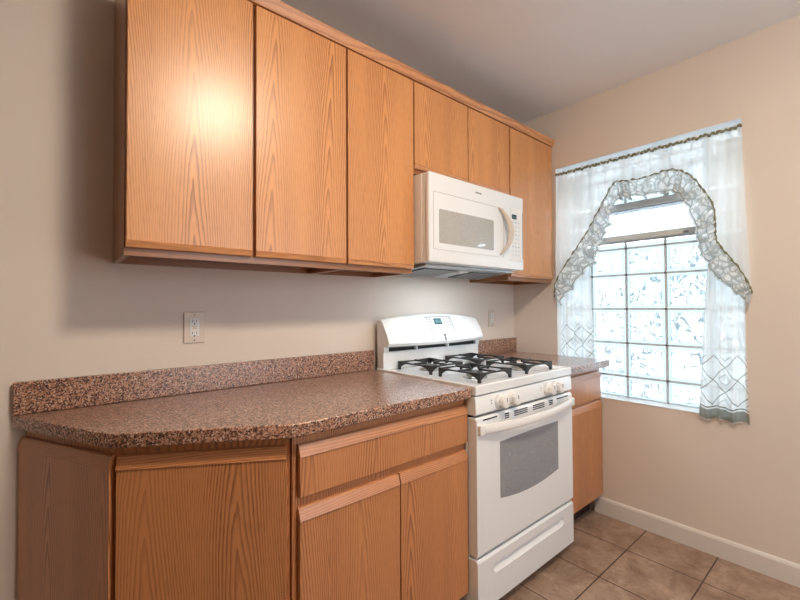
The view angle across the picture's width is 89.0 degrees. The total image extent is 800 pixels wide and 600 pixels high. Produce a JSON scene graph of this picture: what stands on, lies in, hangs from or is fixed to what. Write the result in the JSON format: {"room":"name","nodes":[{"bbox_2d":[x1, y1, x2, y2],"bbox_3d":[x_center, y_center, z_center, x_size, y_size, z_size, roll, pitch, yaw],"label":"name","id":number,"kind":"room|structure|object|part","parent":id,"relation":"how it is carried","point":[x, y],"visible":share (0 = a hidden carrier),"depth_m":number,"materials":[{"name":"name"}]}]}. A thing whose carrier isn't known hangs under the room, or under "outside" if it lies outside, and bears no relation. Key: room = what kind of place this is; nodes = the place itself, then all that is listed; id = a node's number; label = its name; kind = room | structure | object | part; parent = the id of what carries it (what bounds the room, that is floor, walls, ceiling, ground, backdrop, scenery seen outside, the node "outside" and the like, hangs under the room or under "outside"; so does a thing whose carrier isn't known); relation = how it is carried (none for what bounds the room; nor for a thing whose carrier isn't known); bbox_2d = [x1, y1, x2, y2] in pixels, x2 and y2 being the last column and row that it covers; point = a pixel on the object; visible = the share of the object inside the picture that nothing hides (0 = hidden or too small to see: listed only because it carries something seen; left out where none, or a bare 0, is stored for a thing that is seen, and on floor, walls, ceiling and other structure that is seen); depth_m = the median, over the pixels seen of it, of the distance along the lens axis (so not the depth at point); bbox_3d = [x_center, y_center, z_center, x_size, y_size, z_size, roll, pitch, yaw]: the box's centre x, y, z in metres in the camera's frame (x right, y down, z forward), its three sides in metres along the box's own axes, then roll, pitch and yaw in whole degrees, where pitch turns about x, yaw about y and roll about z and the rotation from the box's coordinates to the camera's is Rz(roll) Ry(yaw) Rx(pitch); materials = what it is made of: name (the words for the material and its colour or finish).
{"room":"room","nodes":[
{"label":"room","id":0,"kind":"room"},
{"bbox_2d":[0,0,513,599],"bbox_3d":[-0.877,0.005,1.529,4.650,2.513,0.100,1,-1,-40],"label":"wall","id":1,"kind":"structure","parent":0,"point":[67,310],"depth_m":1.34,"materials":[{"name":"beige paint"}]},
{"bbox_2d":[12,350,373,415],"bbox_3d":[-0.644,0.299,1.640,1.330,0.098,0.020,1,-1,-40],"label":"backsplash","id":2,"kind":"structure","parent":1,"relation":"attached to","point":[34,396],"depth_m":1.47,"materials":[{"name":"stone"}]},
{"bbox_2d":[184,312,204,342],"bbox_3d":[-0.777,0.103,1.538,0.072,0.117,0.010,1,-1,-40],"label":"wall outlet","id":3,"kind":"object","parent":1,"relation":"attached to","point":[193,321],"visible":1,"depth_m":1.53,"materials":[{"name":"beige plastic"}]},
{"bbox_2d":[190,318,198,336],"bbox_3d":[-0.776,0.103,1.537,0.034,0.068,0.004,1,-1,-40],"label":"receptacle","id":4,"kind":"object","parent":3,"relation":"attached to","point":[194,322],"depth_m":1.53,"materials":[{"name":"beige plastic"}]},
{"bbox_2d":[113,0,346,273],"bbox_3d":[-0.595,-0.574,1.512,0.743,0.899,0.309,1,-1,-40],"label":"upper cabinet","id":5,"kind":"object","parent":1,"relation":"attached to","point":[229,137],"visible":1,"depth_m":1.34,"materials":[{"name":"brown wood"}]},
{"bbox_3d":[-0.884,-0.576,1.291,0.016,0.899,0.270,1,-1,-40],"label":"panel","id":6,"kind":"part","parent":5,"relation":"part of","materials":[{"name":"brown wood"}]},
{"bbox_3d":[-0.646,-0.595,1.282,0.359,0.852,0.019,1,-1,-40],"label":"door","id":7,"kind":"part","parent":5,"relation":"part of","materials":[{"name":"brown wood"}]},
{"bbox_3d":[-0.643,-0.160,1.273,0.359,0.020,0.022,1,-1,-40],"label":"finger pull","id":8,"kind":"part","parent":5,"relation":"part of","materials":[{"name":"brown wood"}]},
{"bbox_3d":[-0.689,-0.133,1.617,0.711,0.022,0.013,1,-1,-40],"label":"panel","id":9,"kind":"part","parent":5,"relation":"part of","materials":[{"name":"brown wood"}]},
{"bbox_3d":[-0.606,-0.152,1.519,0.711,0.012,0.270,1,-1,-40],"label":"panel","id":10,"kind":"part","parent":5,"relation":"part of","materials":[{"name":"brown wood"}]},
{"bbox_3d":[-0.512,-0.142,1.410,0.743,0.032,0.018,1,-1,-40],"label":"frame rail","id":11,"kind":"part","parent":5,"relation":"part of","materials":[{"name":"brown wood"}]},
{"bbox_3d":[-0.361,-0.592,1.524,0.365,0.852,0.019,1,-1,-40],"label":"door","id":12,"kind":"part","parent":5,"relation":"part of","materials":[{"name":"brown wood"}]},
{"bbox_3d":[-0.358,-0.157,1.515,0.365,0.020,0.022,1,-1,-40],"label":"finger pull","id":13,"kind":"part","parent":5,"relation":"part of","materials":[{"name":"brown wood"}]},
{"bbox_3d":[-0.331,-0.571,1.762,0.016,0.899,0.270,1,-1,-40],"label":"panel","id":14,"kind":"part","parent":5,"relation":"part of","materials":[{"name":"brown wood"}]},
{"bbox_2d":[247,0,554,146],"bbox_3d":[0.111,-1.036,1.924,2.346,0.034,0.044,1,-1,-40],"label":"crown molding","id":15,"kind":"structure","parent":5,"relation":"attached to","point":[277,7],"depth_m":1.76,"materials":[{"name":"brown wood"}]},
{"bbox_2d":[314,50,413,276],"bbox_3d":[-0.172,-0.569,1.871,0.363,0.899,0.309,1,-1,-40],"label":"upper cabinet","id":16,"kind":"object","parent":1,"relation":"attached to","point":[379,100],"visible":0.77,"depth_m":1.74,"materials":[{"name":"brown wood"}]},
{"bbox_3d":[-0.266,-0.129,1.976,0.331,0.022,0.013,1,-1,-40],"label":"panel","id":17,"kind":"part","parent":16,"relation":"part of","materials":[{"name":"brown wood"}]},
{"bbox_3d":[-0.183,-0.148,1.879,0.331,0.012,0.270,1,-1,-40],"label":"panel","id":18,"kind":"part","parent":16,"relation":"part of","materials":[{"name":"brown wood"}]},
{"bbox_3d":[-0.090,-0.138,1.769,0.363,0.032,0.018,1,-1,-40],"label":"frame rail","id":19,"kind":"part","parent":16,"relation":"part of","materials":[{"name":"brown wood"}]},
{"bbox_3d":[-0.079,-0.590,1.764,0.356,0.852,0.019,1,-1,-40],"label":"door","id":20,"kind":"part","parent":16,"relation":"part of","materials":[{"name":"brown wood"}]},
{"bbox_3d":[-0.077,-0.154,1.755,0.356,0.020,0.022,1,-1,-40],"label":"finger pull","id":21,"kind":"part","parent":16,"relation":"part of","materials":[{"name":"brown wood"}]},
{"bbox_3d":[-0.053,-0.568,1.999,0.016,0.899,0.270,1,-1,-40],"label":"panel","id":22,"kind":"part","parent":16,"relation":"part of","materials":[{"name":"brown wood"}]},
{"bbox_2d":[413,81,509,194],"bbox_3d":[0.253,-0.800,2.238,0.752,0.430,0.309,1,-1,-40],"label":"upper cabinet","id":23,"kind":"object","parent":1,"relation":"attached to","point":[452,139],"visible":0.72,"depth_m":2.07,"materials":[{"name":"brown wood"}]},
{"bbox_3d":[0.334,-0.603,2.140,0.752,0.032,0.018,1,-1,-40],"label":"frame rail","id":24,"kind":"part","parent":23,"relation":"part of","materials":[{"name":"brown wood"}]},
{"bbox_3d":[0.204,-0.821,2.010,0.376,0.382,0.019,1,-1,-40],"label":"door","id":25,"kind":"part","parent":23,"relation":"part of","materials":[{"name":"brown wood"}]},
{"bbox_3d":[0.206,-0.620,2.006,0.376,0.020,0.022,1,-1,-40],"label":"finger pull","id":26,"kind":"part","parent":23,"relation":"part of","materials":[{"name":"brown wood"}]},
{"bbox_2d":[403,171,522,279],"bbox_3d":[0.296,-0.348,2.177,0.741,0.445,0.439,1,-1,-40],"label":"microwave oven","id":27,"kind":"object","parent":23,"relation":"attached to","point":[463,230],"visible":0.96,"depth_m":1.98,"materials":[{"name":"white plastic"}]},
{"bbox_3d":[0.560,-0.362,2.140,0.095,0.250,0.030,0,-1,-9],"label":"handle","id":28,"kind":"part","parent":27,"relation":"part of","materials":[{"name":"beige plastic"}]},
{"bbox_3d":[0.490,-0.818,2.253,0.361,0.382,0.019,1,-1,-40],"label":"door","id":29,"kind":"part","parent":23,"relation":"part of","materials":[{"name":"brown wood"}]},
{"bbox_3d":[0.492,-0.617,2.249,0.361,0.020,0.022,1,-1,-40],"label":"finger pull","id":30,"kind":"part","parent":23,"relation":"part of","materials":[{"name":"brown wood"}]},
{"bbox_2d":[488,310,494,326],"bbox_3d":[0.616,0.121,2.724,0.068,0.114,0.010,1,-1,-40],"label":"wall outlet","id":31,"kind":"object","parent":1,"relation":"attached to","point":[491,313],"visible":1,"depth_m":2.71,"materials":[{"name":"beige plastic"}]},
{"bbox_2d":[491,313,493,322],"bbox_3d":[0.618,0.121,2.723,0.034,0.068,0.004,1,-1,-40],"label":"receptacle","id":32,"kind":"object","parent":31,"relation":"attached to","point":[492,314],"depth_m":2.72,"materials":[{"name":"beige plastic"}]},
{"bbox_2d":[478,337,516,354],"bbox_3d":[0.632,0.312,2.726,0.492,0.098,0.020,1,-1,-40],"label":"backsplash","id":33,"kind":"structure","parent":1,"relation":"attached to","point":[503,345],"depth_m":2.73,"materials":[{"name":"stone"}]},
{"bbox_2d":[470,127,552,284],"bbox_3d":[0.725,-0.560,2.635,0.482,0.899,0.309,1,-1,-40],"label":"upper cabinet","id":34,"kind":"object","parent":1,"relation":"attached to","point":[530,160],"visible":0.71,"depth_m":2.53,"materials":[{"name":"brown wood"}]},
{"bbox_3d":[0.535,-0.562,2.499,0.016,0.899,0.270,1,-1,-40],"label":"panel","id":35,"kind":"part","parent":34,"relation":"part of","materials":[{"name":"brown wood"}]},
{"bbox_3d":[0.631,-0.120,2.740,0.450,0.022,0.013,1,-1,-40],"label":"panel","id":36,"kind":"part","parent":34,"relation":"part of","materials":[{"name":"brown wood"}]},
{"bbox_3d":[0.808,-0.129,2.533,0.482,0.032,0.018,1,-1,-40],"label":"frame rail","id":37,"kind":"part","parent":34,"relation":"part of","materials":[{"name":"brown wood"}]},
{"bbox_3d":[0.890,-0.558,2.801,0.016,0.899,0.270,1,-1,-40],"label":"panel","id":38,"kind":"part","parent":34,"relation":"part of","materials":[{"name":"brown wood"}]},
{"bbox_3d":[0.815,-0.581,2.524,0.467,0.852,0.019,1,-1,-40],"label":"door","id":39,"kind":"part","parent":34,"relation":"part of","materials":[{"name":"brown wood"}]},
{"bbox_3d":[0.818,-0.145,2.516,0.467,0.020,0.022,1,-1,-40],"label":"finger pull","id":40,"kind":"part","parent":34,"relation":"part of","materials":[{"name":"brown wood"}]},
{"bbox_2d":[280,0,799,123],"bbox_3d":[0.283,-1.320,0.181,4.650,0.080,3.700,1,-1,-40],"label":"ceiling","id":41,"kind":"structure","parent":0,"point":[525,61],"depth_m":1.93,"materials":[{"name":"paint"}]},
{"bbox_2d":[499,508,799,599],"bbox_3d":[0.295,1.272,0.136,4.650,0.080,3.700,1,-1,-40],"label":"floor","id":42,"kind":"structure","parent":0,"point":[608,558],"depth_m":1.87,"materials":[{"name":"tile"}]},
{"bbox_2d":[17,431,289,599],"bbox_3d":[-0.722,0.817,1.171,0.590,0.874,0.617,1,-1,-40],"label":"base cabinet","id":43,"kind":"object","parent":42,"relation":"on","point":[201,521],"visible":0.82,"depth_m":1.09,"materials":[{"name":"brown wood"}]},
{"bbox_3d":[-0.940,0.790,1.136,0.414,0.694,0.019,-1,-1,22],"label":"door","id":44,"kind":"part","parent":43,"relation":"part of","materials":[{"name":"brown wood"}]},
{"bbox_3d":[-0.942,0.426,1.140,0.414,0.034,0.022,-1,-1,22],"label":"finger pull","id":45,"kind":"part","parent":43,"relation":"part of","materials":[{"name":"brown wood"}]},
{"bbox_3d":[-0.524,0.787,1.091,0.426,0.694,0.019,0,-1,-10],"label":"door","id":46,"kind":"part","parent":43,"relation":"part of","materials":[{"name":"brown wood"}]},
{"bbox_3d":[-0.526,0.423,1.096,0.426,0.034,0.022,0,-1,-10],"label":"finger pull","id":47,"kind":"part","parent":43,"relation":"part of","materials":[{"name":"brown wood"}]},
{"bbox_2d":[290,400,468,599],"bbox_3d":[-0.214,0.822,1.593,0.728,0.874,0.634,1,-1,-40],"label":"base cabinet","id":48,"kind":"object","parent":42,"relation":"on","point":[379,507],"visible":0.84,"depth_m":1.32,"materials":[{"name":"brown wood"}]},
{"bbox_2d":[12,350,470,448],"bbox_3d":[-0.440,0.313,1.398,1.332,0.136,0.652,1,-1,-40],"label":"countertop","id":49,"kind":"structure","parent":48,"relation":"on","point":[291,397],"depth_m":1.33,"materials":[{"name":"stone"}]},
{"bbox_3d":[-0.144,0.877,1.251,0.364,0.516,0.019,1,-1,-40],"label":"door","id":50,"kind":"part","parent":48,"relation":"part of","materials":[{"name":"brown wood"}]},
{"bbox_3d":[-0.144,0.603,1.254,0.364,0.034,0.022,1,-1,-40],"label":"finger pull","id":51,"kind":"part","parent":48,"relation":"part of","materials":[{"name":"brown wood"}]},
{"bbox_3d":[-0.013,0.499,1.370,0.712,0.112,0.019,1,-1,-40],"label":"drawer","id":52,"kind":"part","parent":48,"relation":"part of","materials":[{"name":"brown wood"}]},
{"bbox_3d":[-0.012,0.426,1.370,0.712,0.034,0.022,1,-1,-40],"label":"finger pull","id":53,"kind":"part","parent":48,"relation":"part of","materials":[{"name":"brown wood"}]},
{"bbox_3d":[0.129,0.605,1.487,0.344,0.034,0.022,1,-1,-40],"label":"finger pull","id":54,"kind":"part","parent":48,"relation":"part of","materials":[{"name":"brown wood"}]},
{"bbox_3d":[0.129,0.880,1.483,0.344,0.516,0.019,1,-1,-40],"label":"door","id":55,"kind":"part","parent":48,"relation":"part of","materials":[{"name":"brown wood"}]},
{"bbox_2d":[377,314,574,599],"bbox_3d":[0.391,0.668,2.032,0.757,1.191,0.696,1,-1,-40],"label":"gas range","id":56,"kind":"object","parent":42,"relation":"on","point":[518,447],"visible":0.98,"depth_m":1.81,"materials":[{"name":"white metal"}]},
{"bbox_3d":[0.183,0.309,2.281,0.741,0.091,0.051,1,-1,-40],"label":"backguard panel","id":57,"kind":"part","parent":56,"relation":"part of","materials":[{"name":"white metal"}]},
{"bbox_2d":[377,358,570,395],"bbox_3d":[0.374,0.361,2.056,0.757,0.040,0.637,1,-1,-40],"label":"cooktop","id":58,"kind":"object","parent":56,"relation":"in","point":[499,383],"depth_m":1.88,"materials":[{"name":"white metal"}]},
{"bbox_3d":[0.337,0.337,1.833,0.112,0.017,0.112,1,-1,-40],"label":"burner","id":59,"kind":"part","parent":56,"relation":"part of","materials":[{"name":"silver metal"}]},
{"bbox_3d":[0.411,0.415,1.659,0.060,0.060,0.014,1,-1,-40],"label":"knob","id":60,"kind":"part","parent":56,"relation":"part of","materials":[{"name":"white plastic"}]},
{"bbox_3d":[0.472,0.415,1.711,0.060,0.060,0.014,1,-1,-40],"label":"knob","id":61,"kind":"part","parent":56,"relation":"part of","materials":[{"name":"white plastic"}]},
{"bbox_3d":[0.601,0.340,2.058,0.112,0.017,0.112,1,-1,-40],"label":"burner","id":62,"kind":"part","parent":56,"relation":"part of","materials":[{"name":"silver metal"}]},
{"bbox_3d":[0.564,0.417,1.832,0.755,0.075,0.050,1,-1,-40],"label":"control panel","id":63,"kind":"part","parent":56,"relation":"part of","materials":[{"name":"white ceramic"}]},
{"bbox_3d":[0.569,0.730,1.823,0.753,0.536,0.046,1,-1,-40],"label":"oven door","id":64,"kind":"part","parent":56,"relation":"part of","materials":[{"name":"white metal"}]},
{"bbox_3d":[0.570,1.112,1.817,0.753,0.206,0.046,1,-1,-40],"label":"storage drawer","id":65,"kind":"part","parent":56,"relation":"part of","materials":[{"name":"white metal"}]},
{"bbox_3d":[0.598,0.507,1.792,0.745,0.042,0.056,1,-1,-40],"label":"oven handle","id":66,"kind":"part","parent":56,"relation":"part of","materials":[{"name":"white plastic"}]},
{"bbox_3d":[0.694,0.418,1.900,0.060,0.060,0.014,1,-1,-40],"label":"knob","id":67,"kind":"part","parent":56,"relation":"part of","materials":[{"name":"white plastic"}]},
{"bbox_2d":[568,369,602,520],"bbox_3d":[0.827,0.833,2.493,0.488,0.874,0.612,1,-1,-40],"label":"base cabinet","id":68,"kind":"object","parent":42,"relation":"on","point":[585,386],"visible":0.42,"depth_m":2.29,"materials":[{"name":"brown wood"}]},
{"bbox_2d":[478,337,608,374],"bbox_3d":[0.836,0.326,2.486,0.492,0.136,0.650,1,-1,-40],"label":"countertop","id":69,"kind":"structure","parent":68,"relation":"on","point":[506,347],"depth_m":2.57,"materials":[{"name":"stone"}]},
{"bbox_3d":[1.010,0.515,2.271,0.462,0.122,0.019,1,-1,-40],"label":"drawer","id":70,"kind":"part","parent":68,"relation":"part of","materials":[{"name":"brown wood"}]},
{"bbox_3d":[1.010,0.436,2.271,0.462,0.034,0.022,1,-1,-40],"label":"finger pull","id":71,"kind":"part","parent":68,"relation":"part of","materials":[{"name":"brown wood"}]},
{"bbox_3d":[1.016,0.887,2.268,0.474,0.520,0.019,1,-1,-40],"label":"door","id":72,"kind":"part","parent":68,"relation":"part of","materials":[{"name":"brown wood"}]},
{"bbox_3d":[1.016,0.611,2.272,0.474,0.034,0.022,1,-1,-40],"label":"finger pull","id":73,"kind":"part","parent":68,"relation":"part of","materials":[{"name":"brown wood"}]},
{"bbox_2d":[514,15,799,563],"bbox_3d":[2.003,-0.007,1.616,0.150,2.513,3.500,1,-1,-40],"label":"wall","id":74,"kind":"structure","parent":0,"point":[739,482],"depth_m":1.96,"materials":[{"name":"beige paint"}]},
{"bbox_2d":[555,118,745,413],"bbox_3d":[1.383,-0.143,2.340,0.150,1.455,0.950,1,-1,-40],"label":"window","id":75,"kind":"structure","parent":74,"relation":"in","point":[648,283],"depth_m":2.32,"materials":[{"name":"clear glass"}]},
{"bbox_2d":[600,194,695,246],"bbox_3d":[1.407,-0.458,2.349,0.106,0.234,0.600,1,-1,-40],"label":"vent","id":76,"kind":"object","parent":75,"relation":"attached to","point":[660,218],"depth_m":2.32,"materials":[{"name":"grey metal"}]},
{"bbox_3d":[1.369,0.579,2.312,0.104,0.005,0.950,1,-1,-40],"label":"sill","id":77,"kind":"part","parent":75,"relation":"part of","materials":[{"name":"white"}]},
{"bbox_2d":[595,496,799,587],"bbox_3d":[2.127,1.197,1.329,0.015,0.095,2.940,1,-1,-40],"label":"baseboard","id":78,"kind":"structure","parent":74,"relation":"attached to","point":[786,571],"depth_m":2.03,"materials":[{"name":"paint"}]},
{"bbox_3d":[1.358,-0.785,2.332,0.008,0.008,0.948,1,-1,-40],"label":"curtain rod","id":79,"kind":"object","parent":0,"visible":0},
{"bbox_2d":[561,267,594,358],"bbox_3d":[1.123,-0.152,2.588,0.033,1.256,0.225,1,-1,-40],"label":"curtain","id":80,"kind":"object","parent":79,"relation":"hanging from","point":[577,336],"visible":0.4,"depth_m":2.58,"materials":[{"name":"white fabric"}]},
{"bbox_2d":[699,248,749,425],"bbox_3d":[1.585,-0.100,2.002,0.086,1.384,0.198,1,-1,-40],"label":"curtain","id":81,"kind":"object","parent":79,"relation":"hanging from","point":[724,377],"visible":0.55,"depth_m":1.99,"materials":[{"name":"white fabric"}]},
{"bbox_3d":[1.335,-0.823,2.313,0.011,0.010,0.948,1,-1,-40],"label":"curtain rod","id":82,"kind":"object","parent":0,"visible":0},
{"bbox_2d":[554,123,752,305],"bbox_3d":[1.315,-0.404,2.262,0.088,0.876,0.984,1,-1,-40],"label":"window valance","id":83,"kind":"object","parent":82,"relation":"hanging from","point":[706,172],"visible":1,"depth_m":2.13,"materials":[{"name":"fabric"}]},
{"bbox_3d":[1.321,-0.821,2.298,0.024,0.027,0.950,1,-1,-40],"label":"heading cord","id":84,"kind":"part","parent":83,"relation":"part of","materials":[{"name":"fabric"}]}
]}

